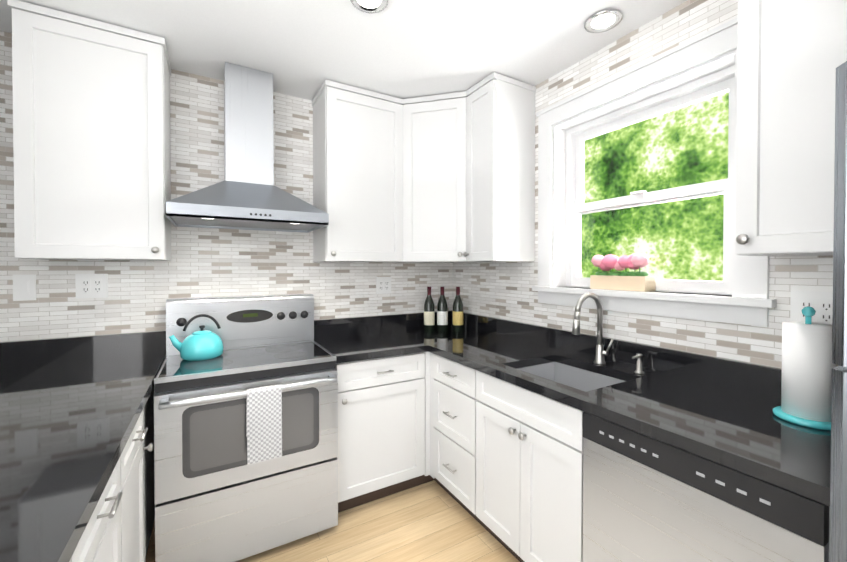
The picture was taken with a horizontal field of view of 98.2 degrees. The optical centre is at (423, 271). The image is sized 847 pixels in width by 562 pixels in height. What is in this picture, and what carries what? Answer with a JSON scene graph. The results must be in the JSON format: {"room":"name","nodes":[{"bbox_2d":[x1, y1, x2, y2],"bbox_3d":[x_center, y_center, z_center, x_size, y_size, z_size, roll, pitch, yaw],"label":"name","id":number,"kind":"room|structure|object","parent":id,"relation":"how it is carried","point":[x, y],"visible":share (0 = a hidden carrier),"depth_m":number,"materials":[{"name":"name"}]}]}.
{"room":"kitchen","nodes":[
{"label":"kitchen","id":0,"kind":"room"},
{"bbox_2d":[0,31,452,341],"bbox_3d":[-0.858,0.109,2.457,2.970,2.497,0.120,0,1,-30],"label":"wall","id":1,"kind":"structure","parent":0,"point":[209,262],"depth_m":2.13,"materials":[{"name":"tile"}]},
{"bbox_2d":[13,275,35,300],"bbox_3d":[-1.920,0.075,1.766,0.078,0.125,0.011,0,1,-30],"label":"light switch","id":2,"kind":"object","parent":1,"relation":"attached to","point":[24,287],"visible":1,"depth_m":1.76,"materials":[{"name":"white plastic"}]},
{"bbox_2d":[7,0,170,260],"bbox_3d":[-1.548,-0.592,1.770,0.527,1.064,0.361,0,1,-30],"label":"upper cabinet","id":3,"kind":"object","parent":1,"relation":"attached to","point":[91,140],"visible":1,"depth_m":1.64,"materials":[{"name":"white wood"}]},
{"bbox_2d":[75,274,107,298],"bbox_3d":[-1.708,0.072,1.890,0.125,0.125,0.008,0,1,-30],"label":"electrical outlet","id":4,"kind":"object","parent":1,"relation":"attached to","point":[91,285],"visible":1,"depth_m":1.89,"materials":[{"name":"white plastic"}]},
{"bbox_2d":[166,62,328,232],"bbox_3d":[-0.957,-0.693,2.030,0.730,0.875,0.501,0,1,-30],"label":"range hood","id":5,"kind":"object","parent":1,"relation":"attached to","point":[246,194],"visible":1,"depth_m":2.00,"materials":[{"name":"silver metal"}]},
{"bbox_2d":[376,277,390,293],"bbox_3d":[-0.293,0.098,2.708,0.120,0.125,0.008,0,1,-30],"label":"electrical outlet","id":6,"kind":"object","parent":1,"relation":"attached to","point":[383,285],"visible":1,"depth_m":2.71,"materials":[{"name":"white plastic"}]},
{"bbox_2d":[312,72,535,262],"bbox_3d":[-0.028,-0.599,2.343,1.134,1.064,0.889,0,1,-30],"label":"upper cabinet","id":7,"kind":"object","parent":1,"relation":"attached to","point":[446,178],"visible":1,"depth_m":2.28,"materials":[{"name":"white wood"}]},
{"bbox_2d":[146,480,519,561],"bbox_3d":[0.268,1.419,0.524,2.970,0.080,4.620,0,1,-30],"label":"floor","id":8,"kind":"structure","parent":0,"point":[433,521],"depth_m":1.89,"materials":[{"name":"brown wood"}]},
{"bbox_2d":[69,530,84,561],"bbox_3d":[-0.858,0.944,0.359,0.658,0.876,0.450,0,1,-30],"label":"base cabinet","id":9,"kind":"object","parent":8,"relation":"on","point":[78,555],"depth_m":0.79,"materials":[{"name":"white wood"}]},
{"bbox_2d":[0,331,165,561],"bbox_3d":[-0.825,0.427,0.319,0.681,0.158,3.618,0,1,-30],"label":"countertop","id":10,"kind":"structure","parent":9,"relation":"on","point":[71,408],"depth_m":1.10,"materials":[{"name":"black stone"}]},
{"bbox_2d":[85,439,128,561],"bbox_3d":[-1.083,0.939,0.748,0.658,0.876,0.450,0,1,-30],"label":"base cabinet","id":11,"kind":"object","parent":8,"relation":"on","point":[119,527],"depth_m":1.02,"materials":[{"name":"white wood"}]},
{"bbox_2d":[129,398,148,561],"bbox_3d":[-1.307,0.935,1.136,0.658,0.876,0.446,0,1,-30],"label":"base cabinet","id":12,"kind":"object","parent":8,"relation":"on","point":[139,437],"depth_m":1.42,"materials":[{"name":"white wood"}]},
{"bbox_2d":[149,387,154,540],"bbox_3d":[-1.579,0.930,1.607,0.658,0.876,0.642,0,1,-30],"label":"base cabinet","id":13,"kind":"object","parent":8,"relation":"on","point":[151,398],"depth_m":1.80,"materials":[{"name":"white"}]},
{"bbox_2d":[154,294,337,561],"bbox_3d":[-0.909,0.756,1.939,0.781,1.215,0.679,0,1,-30],"label":"range","id":14,"kind":"object","parent":8,"relation":"on","point":[245,443],"visible":0.96,"depth_m":1.73,"materials":[{"name":"silver metal"}]},
{"bbox_2d":[169,314,223,360],"bbox_3d":[-1.188,0.336,1.928,0.244,0.227,0.200,0,1,-30],"label":"kettle","id":15,"kind":"object","parent":14,"relation":"on","point":[201,344],"visible":1,"depth_m":1.88,"materials":[{"name":"teal metal"}]},
{"bbox_2d":[336,352,427,512],"bbox_3d":[-0.337,0.921,2.351,0.613,0.876,0.598,0,1,-30],"label":"base cabinet","id":16,"kind":"object","parent":8,"relation":"on","point":[383,402],"depth_m":2.12,"materials":[{"name":"white wood"}]},
{"bbox_2d":[428,352,475,519],"bbox_3d":[0.374,0.923,2.216,0.583,0.876,0.475,0,1,-30],"label":"base cabinet","id":17,"kind":"object","parent":8,"relation":"on","point":[451,384],"depth_m":2.06,"materials":[{"name":"white wood"}]},
{"bbox_2d":[476,370,583,561],"bbox_3d":[0.663,0.928,1.746,0.553,0.876,0.628,0,1,-30],"label":"base cabinet","id":18,"kind":"object","parent":8,"relation":"on","point":[500,460],"depth_m":1.56,"materials":[{"name":"white wood"}]},
{"bbox_2d":[314,310,830,505],"bbox_3d":[0.314,0.512,1.753,1.146,0.362,2.276,0,1,-30],"label":"countertop","id":19,"kind":"structure","parent":18,"relation":"on","point":[717,409],"depth_m":1.44,"materials":[{"name":"black stone"}]},
{"bbox_2d":[424,287,434,331],"bbox_3d":[0.043,0.274,2.719,0.079,0.331,0.079,0,1,-30],"label":"wine bottle","id":20,"kind":"object","parent":19,"relation":"on","point":[429,315],"visible":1,"depth_m":2.69,"materials":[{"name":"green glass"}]},
{"bbox_2d":[437,287,447,331],"bbox_3d":[0.141,0.274,2.730,0.079,0.331,0.079,0,1,-30],"label":"wine bottle","id":21,"kind":"object","parent":19,"relation":"on","point":[442,315],"visible":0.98,"depth_m":2.70,"materials":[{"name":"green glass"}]},
{"bbox_2d":[453,287,462,331],"bbox_3d":[0.255,0.274,2.721,0.079,0.331,0.079,0,1,-30],"label":"wine bottle","id":22,"kind":"object","parent":19,"relation":"on","point":[457,314],"visible":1,"depth_m":2.69,"materials":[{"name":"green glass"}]},
{"bbox_2d":[517,362,624,391],"bbox_3d":[0.664,0.593,1.696,0.404,0.202,0.494,0,1,-30],"label":"sink basin","id":23,"kind":"object","parent":19,"relation":"in","point":[583,378],"depth_m":1.88,"materials":[{"name":"silver metal"}]},
{"bbox_2d":[572,292,613,363],"bbox_3d":[0.806,0.274,1.753,0.226,0.352,0.092,0,1,-30],"label":"faucet","id":24,"kind":"object","parent":19,"relation":"on","point":[600,353],"visible":1,"depth_m":1.79,"materials":[{"name":"silver metal"}]},
{"bbox_2d":[632,353,643,373],"bbox_3d":[0.952,0.409,1.635,0.071,0.086,0.039,0,1,-30],"label":"soap dispenser","id":25,"kind":"object","parent":19,"relation":"on","point":[638,370],"visible":0.96,"depth_m":1.63,"materials":[{"name":"silver metal"}]},
{"bbox_2d":[773,306,835,429],"bbox_3d":[1.189,0.281,1.135,0.156,0.352,0.156,0,1,-30],"label":"paper towel holder","id":26,"kind":"object","parent":19,"relation":"on","point":[808,365],"visible":0.94,"depth_m":1.10,"materials":[{"name":"white paper"}]},
{"bbox_2d":[583,412,829,561],"bbox_3d":[0.955,0.936,1.198,0.540,0.872,0.606,0,1,-30],"label":"dishwasher","id":27,"kind":"object","parent":8,"relation":"on","point":[647,498],"visible":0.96,"depth_m":1.05,"materials":[{"name":"silver metal"}]},
{"bbox_2d":[829,61,846,561],"bbox_3d":[1.252,0.503,0.443,0.776,1.755,0.914,0,1,-30],"label":"refrigerator","id":28,"kind":"object","parent":8,"relation":"on","point":[838,514],"visible":1,"depth_m":0.66,"materials":[{"name":"silver metal"}]},
{"bbox_2d":[0,0,686,100],"bbox_3d":[0.268,-1.157,0.494,2.970,0.080,4.620,0,1,-30],"label":"ceiling","id":29,"kind":"structure","parent":0,"point":[400,49],"depth_m":1.76,"materials":[{"name":"white paint"}]},
{"bbox_2d":[350,0,387,13],"bbox_3d":[-0.224,-1.123,1.516,0.156,0.009,0.156,0,1,-30],"label":"recessed light","id":30,"kind":"object","parent":29,"relation":"in","point":[371,6],"visible":1,"depth_m":1.55,"materials":[{"name":"silver metal"}]},
{"bbox_2d":[584,10,622,32],"bbox_3d":[0.807,-1.125,1.649,0.156,0.009,0.156,0,1,-30],"label":"recessed light","id":31,"kind":"object","parent":29,"relation":"in","point":[602,21],"visible":1,"depth_m":1.65,"materials":[{"name":"silver metal"}]},
{"bbox_2d":[453,0,838,368],"bbox_3d":[1.475,0.124,1.137,0.250,2.497,4.500,0,1,-30],"label":"wall","id":32,"kind":"structure","parent":0,"point":[501,290],"depth_m":1.69,"materials":[{"name":"tile"}]},
{"bbox_2d":[532,17,776,326],"bbox_3d":[1.052,-0.380,1.808,0.285,1.140,1.095,0,1,-30],"label":"window","id":33,"kind":"structure","parent":32,"relation":"in","point":[743,284],"depth_m":1.71,"materials":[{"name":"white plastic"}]},
{"bbox_2d":[590,253,655,291],"bbox_3d":[0.977,-0.002,1.825,0.107,0.181,0.292,0,1,-30],"label":"flower box","id":34,"kind":"object","parent":33,"relation":"on","point":[625,280],"visible":1,"depth_m":1.78,"materials":[{"name":"beige wood"}]},
{"bbox_2d":[735,0,846,256],"bbox_3d":[1.151,-0.584,1.076,0.361,1.064,0.290,0,1,-30],"label":"upper cabinet","id":35,"kind":"object","parent":32,"relation":"attached to","point":[791,56],"visible":1,"depth_m":1.03,"materials":[{"name":"white wood"}]},
{"bbox_2d":[790,291,832,324],"bbox_3d":[1.288,0.127,1.202,0.008,0.125,0.125,0,1,-30],"label":"outlet","id":36,"kind":"object","parent":32,"relation":"attached to","point":[821,303],"visible":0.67,"depth_m":1.21,"materials":[{"name":"white plastic"}]},
{"label":"outside","id":37,"kind":"structure","parent":0,"visible":0},
{"bbox_2d":[581,92,728,280],"bbox_3d":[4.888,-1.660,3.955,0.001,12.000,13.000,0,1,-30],"label":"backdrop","id":38,"kind":"structure","parent":37,"point":[670,146],"depth_m":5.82,"materials":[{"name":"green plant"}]}
]}

